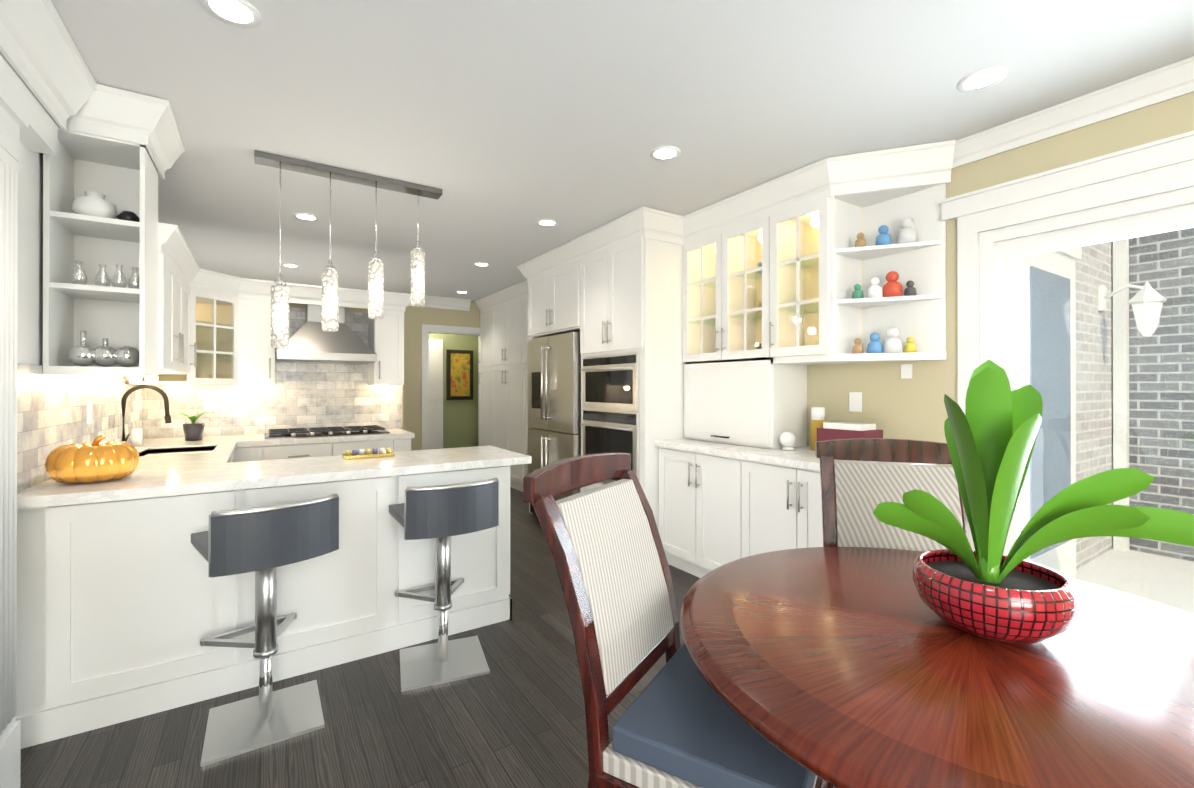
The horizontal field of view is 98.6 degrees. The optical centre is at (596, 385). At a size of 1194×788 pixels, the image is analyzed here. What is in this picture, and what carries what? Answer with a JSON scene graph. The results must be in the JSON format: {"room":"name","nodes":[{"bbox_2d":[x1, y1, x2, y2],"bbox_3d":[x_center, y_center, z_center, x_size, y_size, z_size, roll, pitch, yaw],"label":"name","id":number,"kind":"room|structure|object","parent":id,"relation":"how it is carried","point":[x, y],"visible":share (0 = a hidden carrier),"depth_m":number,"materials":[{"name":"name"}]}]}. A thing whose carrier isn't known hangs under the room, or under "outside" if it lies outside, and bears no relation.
{"room":"dining room and kitchen","nodes":[
{"label":"dining room and kitchen","id":0,"kind":"room"},
{"bbox_2d":[0,52,57,155],"bbox_3d":[-0.753,0.016,-0.314,0.200,2.590,5.585,0,0,-33],"label":"wall","id":1,"kind":"structure","parent":0,"point":[39,134],"depth_m":1.88,"materials":[{"name":"white"}]},
{"bbox_2d":[0,87,28,787],"bbox_3d":[-1.385,0.214,0.891,0.045,2.200,1.895,0,0,-33],"label":"door frame","id":2,"kind":"structure","parent":1,"relation":"attached to","point":[13,118],"depth_m":1.61,"materials":[{"name":"white wood"}]},
{"bbox_2d":[0,0,96,130],"bbox_3d":[-0.630,-1.167,-0.208,0.109,0.214,5.616,0,0,-33],"label":"crown molding","id":3,"kind":"structure","parent":1,"relation":"attached to","point":[40,52],"depth_m":1.80,"materials":[{"name":"white wood"}]},
{"bbox_2d":[58,84,184,183],"bbox_3d":[-2.227,-1.175,2.400,0.416,0.186,0.545,0,0,-33],"label":"crown molding","id":4,"kind":"structure","parent":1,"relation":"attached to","point":[117,132],"depth_m":2.29,"materials":[{"name":"white wood"}]},
{"bbox_2d":[17,142,42,365],"bbox_3d":[-3.379,0.026,3.654,0.120,2.590,4.900,0,0,-33],"label":"wall","id":5,"kind":"structure","parent":0,"point":[30,258],"depth_m":2.05,"materials":[{"name":"white paint"}]},
{"bbox_2d":[86,401,91,423],"bbox_3d":[-2.667,0.139,2.697,0.005,0.120,0.080,0,0,-33],"label":"switch plate","id":6,"kind":"object","parent":5,"relation":"attached to","point":[88,403],"depth_m":2.68,"materials":[{"name":"white plastic"}]},
{"bbox_2d":[64,208,183,375],"bbox_3d":[-2.581,-0.454,2.874,0.341,0.747,0.839,0,0,-33],"label":"upper cabinet","id":7,"kind":"object","parent":5,"relation":"attached to","point":[148,318],"depth_m":2.47,"materials":[{"name":"white wood"}]},
{"bbox_2d":[70,260,87,284],"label":"decor","id":8,"kind":"object","parent":7,"relation":"on","point":[78,271],"depth_m":2.25,"materials":[{"name":"silver"}]},
{"bbox_2d":[68,331,138,366],"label":"decor","id":9,"kind":"object","parent":7,"relation":"on","point":[82,354],"depth_m":2.28,"materials":[{"name":"silver metal"}]},
{"bbox_2d":[72,191,139,221],"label":"decor","id":10,"kind":"object","parent":7,"relation":"on","point":[92,203],"depth_m":2.28,"materials":[{"name":"white ceramic"}]},
{"bbox_2d":[95,264,138,288],"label":"decor","id":11,"kind":"object","parent":7,"relation":"on","point":[119,266],"depth_m":2.33,"materials":[{"name":"silver"}]},
{"bbox_2d":[184,252,199,375],"bbox_3d":[-2.871,-0.453,3.344,0.367,0.747,0.478,0,0,-33],"label":"upper cabinet","id":12,"kind":"object","parent":5,"relation":"attached to","point":[191,273],"depth_m":3.56,"materials":[{"name":"white wood"}]},
{"bbox_2d":[184,288,239,379],"bbox_3d":[-2.818,-0.366,3.782,0.290,0.625,0.291,0,0,-33],"label":"upper cabinet","id":13,"kind":"object","parent":0,"relation":"attached to","point":[217,309],"depth_m":3.96,"materials":[{"name":"white wood"}]},
{"bbox_2d":[289,303,403,429],"bbox_3d":[-2.709,0.264,4.494,1.920,2.120,0.120,0,0,-33],"label":"wall","id":14,"kind":"structure","parent":0,"point":[347,309],"depth_m":4.75,"materials":[{"name":"beige paint"}]},
{"bbox_2d":[203,396,215,410],"bbox_3d":[-3.120,0.143,4.137,0.080,0.120,0.005,0,0,-33],"label":"switch plate","id":15,"kind":"object","parent":14,"relation":"attached to","point":[209,402],"depth_m":4.13,"materials":[{"name":"white plastic"}]},
{"bbox_2d":[228,276,275,387],"bbox_3d":[-2.771,-0.416,4.149,0.282,0.817,0.367,0,0,-33],"label":"upper cabinet","id":16,"kind":"object","parent":14,"relation":"attached to","point":[257,356],"depth_m":4.03,"materials":[{"name":"white wood"}]},
{"bbox_2d":[276,304,376,363],"bbox_3d":[-2.309,-0.499,4.376,0.720,0.585,0.491,0,0,-33],"label":"range hood","id":17,"kind":"object","parent":14,"relation":"attached to","point":[310,340],"visible":0.78,"depth_m":4.25,"materials":[{"name":"silver metal"}]},
{"bbox_2d":[368,292,407,387],"bbox_3d":[-1.935,-0.414,4.709,0.250,0.817,0.340,0,0,-33],"label":"upper cabinet","id":18,"kind":"object","parent":14,"relation":"attached to","point":[385,335],"depth_m":4.58,"materials":[{"name":"white wood"}]},
{"bbox_2d":[20,487,835,787],"bbox_3d":[-1.895,1.349,2.826,6.630,0.060,12.500,0,0,-33],"label":"floor","id":19,"kind":"structure","parent":0,"point":[515,717],"depth_m":1.96,"materials":[{"name":"grey wood"}]},
{"bbox_2d":[16,488,243,748],"bbox_3d":[-1.991,0.880,2.272,0.696,0.875,0.588,0,0,-33],"label":"peninsula panel","id":20,"kind":"object","parent":19,"relation":"on","point":[126,604],"depth_m":2.01,"materials":[{"name":"white wood"}]},
{"bbox_2d":[134,436,235,467],"bbox_3d":[-2.709,0.426,3.305,0.616,0.040,1.866,0,0,-33],"label":"countertop","id":21,"kind":"structure","parent":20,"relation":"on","point":[222,453],"depth_m":3.21,"materials":[{"name":"white stone"}]},
{"bbox_2d":[131,421,142,445],"bbox_3d":[-3.090,0.320,3.447,0.060,0.168,0.060,0,0,-33],"label":"soap","id":22,"kind":"object","parent":21,"relation":"on","point":[136,436],"visible":0.9,"depth_m":3.43,"materials":[{"name":"white plastic"}]},
{"bbox_2d":[121,385,171,441],"bbox_3d":[-2.792,0.199,3.179,0.253,0.409,0.121,0,0,-33],"label":"faucet","id":23,"kind":"object","parent":21,"relation":"on","point":[167,416],"visible":0.75,"depth_m":3.14,"materials":[{"name":"brown metal"}]},
{"bbox_2d":[139,444,215,455],"bbox_3d":[-2.637,0.518,3.235,0.386,0.205,0.546,0,0,-33],"label":"sink","id":24,"kind":"object","parent":21,"relation":"in","point":[199,447],"depth_m":3.42,"materials":[{"name":"black metal"}]},
{"bbox_2d":[173,412,213,440],"bbox_3d":[-2.978,0.300,3.793,0.251,0.210,0.188,0,0,-33],"label":"potted plant","id":25,"kind":"object","parent":21,"relation":"on","point":[193,430],"visible":0.98,"depth_m":3.77,"materials":[{"name":"black"}]},
{"bbox_2d":[17,446,531,511],"bbox_3d":[-1.417,0.424,2.647,2.066,0.040,0.646,0,0,-33],"label":"countertop","id":26,"kind":"structure","parent":20,"relation":"on","point":[173,479],"depth_m":2.38,"materials":[{"name":"white stone"}]},
{"bbox_2d":[45,434,139,483],"bbox_3d":[-2.137,0.304,2.182,0.294,0.193,0.294,0,0,-33],"label":"pumpkin","id":27,"kind":"object","parent":26,"relation":"on","point":[97,459],"visible":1,"depth_m":2.09,"materials":[{"name":"orange ceramic"}]},
{"bbox_2d":[342,447,394,458],"bbox_3d":[-1.299,0.381,2.918,0.260,0.043,0.120,0,0,-33],"label":"decorative tray","id":28,"kind":"object","parent":26,"relation":"on","point":[362,453],"visible":1,"depth_m":2.89,"materials":[{"name":"gold metal"}]},
{"bbox_2d":[232,444,247,459],"bbox_3d":[-2.655,0.883,3.261,0.660,0.875,0.785,0,0,-33],"label":"peninsula panel","id":29,"kind":"object","parent":19,"relation":"on","point":[241,453],"depth_m":3.75,"materials":[{"name":"white"}]},
{"bbox_2d":[248,444,275,459],"bbox_3d":[-2.687,0.885,4.013,0.254,0.875,0.701,0,0,-33],"label":"peninsula panel","id":30,"kind":"object","parent":19,"relation":"on","point":[255,451],"depth_m":3.81,"materials":[{"name":"white wood"}]},
{"bbox_2d":[191,493,338,766],"bbox_3d":[-1.316,0.875,2.039,0.495,0.884,0.493,0,0,-33],"label":"bar stool","id":31,"kind":"object","parent":19,"relation":"on","point":[263,542],"visible":0.96,"depth_m":1.95,"materials":[{"name":"silver metal"}]},
{"bbox_2d":[276,444,343,459],"bbox_3d":[-2.462,0.885,4.205,0.588,0.875,0.624,0,0,-33],"label":"peninsula panel","id":32,"kind":"object","parent":19,"relation":"on","point":[283,451],"depth_m":3.98,"materials":[{"name":"white wood"}]},
{"bbox_2d":[224,428,414,443],"bbox_3d":[-2.304,0.428,4.301,1.350,0.040,0.637,0,0,-33],"label":"countertop","id":33,"kind":"structure","parent":32,"relation":"on","point":[396,434],"depth_m":4.07,"materials":[{"name":"white stone"}]},
{"bbox_2d":[264,424,391,439],"bbox_3d":[-2.280,0.385,4.348,0.900,0.044,0.472,0,0,-33],"label":"cooktop","id":34,"kind":"object","parent":33,"relation":"in","point":[329,429],"depth_m":4.29,"materials":[{"name":"black metal"}]},
{"bbox_2d":[244,476,399,689],"bbox_3d":[-1.434,0.881,2.634,0.633,0.875,0.588,0,0,-33],"label":"peninsula panel","id":35,"kind":"object","parent":19,"relation":"on","point":[346,605],"depth_m":2.44,"materials":[{"name":"white wood"}]},
{"bbox_2d":[344,440,403,453],"bbox_3d":[-2.077,0.886,4.456,0.588,0.875,0.624,0,0,-33],"label":"peninsula panel","id":36,"kind":"object","parent":19,"relation":"on","point":[395,445],"depth_m":4.24,"materials":[{"name":"white wood"}]},
{"bbox_2d":[404,440,411,451],"bbox_3d":[-1.848,0.886,4.604,0.214,0.875,0.624,0,0,-33],"label":"peninsula panel","id":37,"kind":"object","parent":19,"relation":"on","point":[407,443],"depth_m":4.38,"materials":[{"name":"white wood"}]},
{"bbox_2d":[389,478,498,691],"bbox_3d":[-0.735,0.876,2.450,0.442,0.884,0.455,0,0,-33],"label":"bar stool","id":38,"kind":"object","parent":19,"relation":"on","point":[441,514],"visible":0.98,"depth_m":2.35,"materials":[{"name":"silver metal"}]},
{"bbox_2d":[400,464,515,647],"bbox_3d":[-0.904,0.882,2.978,0.631,0.875,0.588,0,0,-33],"label":"peninsula panel","id":39,"kind":"object","parent":19,"relation":"on","point":[482,558],"depth_m":2.76,"materials":[{"name":"white wood"}]},
{"bbox_2d":[475,212,630,513],"bbox_3d":[-0.582,0.034,5.764,0.821,2.586,4.401,0,0,-33],"label":"tall cabinet","id":40,"kind":"object","parent":19,"relation":"on","point":[582,284],"depth_m":4.55,"materials":[{"name":"white wood"}]},
{"bbox_2d":[528,332,580,513],"bbox_3d":[-0.169,0.410,5.077,0.817,1.770,0.930,0,0,-33],"label":"fridge","id":41,"kind":"object","parent":19,"relation":"on","point":[554,396],"visible":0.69,"depth_m":4.79,"materials":[{"name":"grey metal"}]},
{"bbox_2d":[523,452,832,787],"bbox_3d":[0.217,0.759,1.299,0.657,1.118,0.517,0,0,31],"label":"dining chair","id":42,"kind":"object","parent":19,"relation":"on","point":[679,723],"visible":0.81,"depth_m":1.23,"materials":[{"name":"beige fabric"}]},
{"bbox_2d":[612,643,815,787],"bbox_3d":[0.319,0.805,1.239,0.576,0.090,0.562,0,0,-33],"label":"cushion","id":43,"kind":"object","parent":42,"relation":"on","point":[678,732],"depth_m":1.11,"materials":[{"name":"blue fabric"}]},
{"bbox_2d":[631,181,770,577],"bbox_3d":[0.948,0.028,3.409,0.821,2.586,1.215,0,0,-33],"label":"tall cabinet","id":44,"kind":"object","parent":19,"relation":"on","point":[693,402],"depth_m":3.67,"materials":[{"name":"white wood"}]},
{"bbox_2d":[771,140,955,551],"bbox_3d":[1.423,0.026,2.679,0.821,2.586,0.526,0,0,-33],"label":"tall cabinet","id":45,"kind":"object","parent":19,"relation":"on","point":[819,209],"depth_m":2.95,"materials":[{"name":"white wood"}]},
{"bbox_2d":[855,232,865,246],"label":"decor","id":46,"kind":"object","parent":45,"relation":"on","point":[860,242],"depth_m":2.90,"materials":[{"name":"brown ceramic"}]},
{"bbox_2d":[852,271,916,298],"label":"decor","id":47,"kind":"object","parent":45,"relation":"on","point":[892,288],"depth_m":2.84,"materials":[{"name":"multicoloured"}]},
{"bbox_2d":[852,327,916,353],"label":"decor","id":48,"kind":"object","parent":45,"relation":"on","point":[892,344],"depth_m":2.84,"materials":[{"name":"multicoloured"}]},
{"bbox_2d":[875,217,917,245],"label":"decor","id":49,"kind":"object","parent":45,"relation":"on","point":[908,234],"depth_m":2.82,"materials":[{"name":"multicoloured"}]},
{"bbox_2d":[815,438,974,551],"bbox_3d":[1.011,0.760,1.659,0.517,1.118,0.657,0,0,19],"label":"dining chair","id":50,"kind":"object","parent":19,"relation":"on","point":[854,495],"visible":0.38,"depth_m":1.87,"materials":[{"name":"white fabric"}]},
{"bbox_2d":[680,547,1193,787],"bbox_3d":[0.841,0.934,1.158,1.290,0.758,1.290,0,0,-33],"label":"dining table","id":51,"kind":"object","parent":19,"relation":"on","point":[852,667],"visible":0.92,"depth_m":0.97,"materials":[{"name":"brown wood"}]},
{"bbox_2d":[873,360,1193,643],"bbox_3d":[0.944,0.245,1.144,0.342,0.615,0.543,0,0,-33],"label":"potted plant","id":52,"kind":"object","parent":51,"relation":"on","point":[987,588],"visible":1,"depth_m":1.12,"materials":[{"name":"green plant"}]},
{"bbox_2d":[404,300,479,450],"bbox_3d":[-3.132,0.035,6.808,3.970,2.590,0.120,0,0,-33],"label":"wall","id":53,"kind":"structure","parent":0,"point":[415,318],"depth_m":7.14,"materials":[{"name":"beige paint"}]},
{"bbox_2d":[385,291,470,310],"bbox_3d":[-2.401,-1.177,7.162,1.300,0.158,0.081,0,0,-33],"label":"crown molding","id":54,"kind":"structure","parent":53,"relation":"attached to","point":[439,302],"depth_m":7.33,"materials":[{"name":"white wood"}]},
{"bbox_2d":[421,324,480,449],"bbox_3d":[-2.075,0.236,7.482,0.970,2.190,0.140,0,0,-33],"label":"trim","id":55,"kind":"structure","parent":53,"relation":"attached to","point":[427,329],"depth_m":7.20,"materials":[{"name":"white wood"}]},
{"bbox_2d":[429,333,477,448],"bbox_3d":[-2.801,0.038,8.215,2.180,2.590,0.120,0,0,-33],"label":"wall","id":56,"kind":"structure","parent":0,"point":[460,423],"depth_m":8.48,"materials":[{"name":"green paint"}]},
{"bbox_2d":[429,339,442,448],"bbox_3d":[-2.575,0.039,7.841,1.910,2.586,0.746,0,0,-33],"label":"door","id":57,"kind":"structure","parent":56,"relation":"attached to","point":[435,393],"depth_m":8.23,"materials":[{"name":"white wood"}]},
{"bbox_2d":[446,350,472,399],"bbox_3d":[-2.257,-0.176,8.462,0.440,0.820,0.050,0,0,-33],"label":"picture frame","id":58,"kind":"object","parent":56,"relation":"attached to","point":[459,374],"visible":0.96,"depth_m":8.43,"materials":[{"name":"black"}]},
{"bbox_2d":[51,0,1193,300],"bbox_3d":[-1.895,-1.301,2.833,6.630,0.060,12.500,0,0,-33],"label":"ceiling","id":59,"kind":"structure","parent":0,"point":[505,126],"depth_m":2.27,"materials":[{"name":"grey paint"}]},
{"bbox_2d":[200,0,260,27],"bbox_3d":[-1.235,-1.270,1.735,0.168,0.005,0.168,0,0,-42],"label":"recessed light","id":60,"kind":"object","parent":59,"relation":"in","point":[242,12],"depth_m":1.74,"materials":[{"name":"white"}]},
{"bbox_2d":[281,263,299,267],"bbox_3d":[-3.220,-1.261,5.394,0.168,0.005,0.168,0,0,-42],"label":"recessed light","id":61,"kind":"object","parent":59,"relation":"in","point":[285,265],"depth_m":5.39,"materials":[{"name":"white"}]},
{"bbox_2d":[293,213,318,220],"bbox_3d":[-2.181,-1.265,3.851,0.168,0.005,0.168,0,0,-42],"label":"recessed light","id":62,"kind":"object","parent":59,"relation":"in","point":[309,217],"depth_m":3.84,"materials":[{"name":"white"}]},
{"bbox_2d":[254,150,441,348],"bbox_3d":[-1.451,-0.740,3.084,1.010,1.059,0.110,0,0,-33],"label":"pendant light","id":63,"kind":"object","parent":59,"relation":"hanging from","point":[280,308],"visible":1,"depth_m":3.01,"materials":[{"name":"white glass"}]},
{"bbox_2d":[474,262,489,266],"bbox_3d":[-1.198,-1.261,5.349,0.168,0.005,0.168,0,0,-42],"label":"recessed light","id":64,"kind":"object","parent":59,"relation":"in","point":[480,264],"depth_m":5.34,"materials":[{"name":"white"}]},
{"bbox_2d":[536,219,557,226],"bbox_3d":[-0.388,-1.264,3.991,0.168,0.005,0.168,0,0,-42],"label":"recessed light","id":65,"kind":"object","parent":59,"relation":"in","point":[547,222],"depth_m":3.98,"materials":[{"name":"white"}]},
{"bbox_2d":[650,146,680,160],"bbox_3d":[0.372,-1.267,2.803,0.168,0.005,0.168,0,0,12],"label":"recessed light","id":66,"kind":"object","parent":59,"relation":"in","point":[663,152],"depth_m":2.80,"materials":[{"name":"white"}]},
{"bbox_2d":[956,67,1007,91],"bbox_3d":[1.596,-1.269,2.131,0.168,0.005,0.168,0,0,-42],"label":"recessed light","id":67,"kind":"object","parent":59,"relation":"in","point":[983,77],"depth_m":2.13,"materials":[{"name":"white"}]},
{"bbox_2d":[807,92,1193,465],"bbox_3d":[1.319,0.027,3.737,0.150,2.590,10.120,0,0,-33],"label":"wall","id":68,"kind":"structure","parent":0,"point":[895,405],"depth_m":2.74,"materials":[{"name":"beige paint"}]},
{"bbox_2d":[849,392,861,411],"bbox_3d":[1.593,0.100,3.164,0.006,0.120,0.080,0,0,-33],"label":"switch plate","id":69,"kind":"object","parent":68,"relation":"attached to","point":[855,402],"depth_m":3.16,"materials":[{"name":"white plastic"}]},
{"bbox_2d":[901,364,912,378],"bbox_3d":[1.757,-0.080,2.913,0.006,0.080,0.060,0,0,-33],"label":"switch plate","id":70,"kind":"object","parent":68,"relation":"attached to","point":[906,369],"depth_m":2.91,"materials":[{"name":"white plastic"}]},
{"bbox_2d":[938,130,1193,611],"bbox_3d":[2.423,0.165,1.974,0.180,2.305,1.940,0,0,-33],"label":"door frame","id":71,"kind":"structure","parent":68,"relation":"attached to","point":[1126,194],"depth_m":2.37,"materials":[{"name":"white wood"}]},
{"bbox_2d":[952,56,1193,167],"bbox_3d":[2.914,-1.215,1.088,0.059,0.115,3.926,0,0,-33],"label":"crown molding","id":72,"kind":"structure","parent":68,"relation":"attached to","point":[1174,80],"depth_m":2.27,"materials":[{"name":"white wood"}]},
{"label":"outside","id":73,"kind":"structure","parent":0,"visible":0},
{"bbox_2d":[1075,549,1193,613],"bbox_3d":[5.186,1.433,0.510,2.820,0.160,7.300,0,0,-33],"label":"ground","id":74,"kind":"structure","parent":73,"point":[1117,583],"depth_m":3.68,"materials":[{"name":"white concrete"}]},
{"bbox_2d":[1020,238,1131,578],"bbox_3d":[3.162,-2.029,3.623,2.790,7.300,0.290,0,0,-33],"label":"wall","id":75,"kind":"structure","parent":74,"relation":"on","point":[1115,251],"depth_m":3.80,"materials":[{"name":"grey brick"}]},
{"bbox_2d":[1098,281,1166,335],"bbox_3d":[4.149,-0.588,3.981,0.220,0.420,0.353,0,0,-33],"label":"lantern","id":76,"kind":"object","parent":75,"relation":"attached to","point":[1140,310],"depth_m":3.89,"materials":[{"name":"white metal"}]},
{"bbox_2d":[1132,227,1193,561],"bbox_3d":[6.389,-2.034,1.420,0.220,7.300,7.500,0,0,-33],"label":"wall","id":77,"kind":"structure","parent":74,"relation":"on","point":[1177,255],"depth_m":4.09,"materials":[{"name":"grey brick"}]}
]}

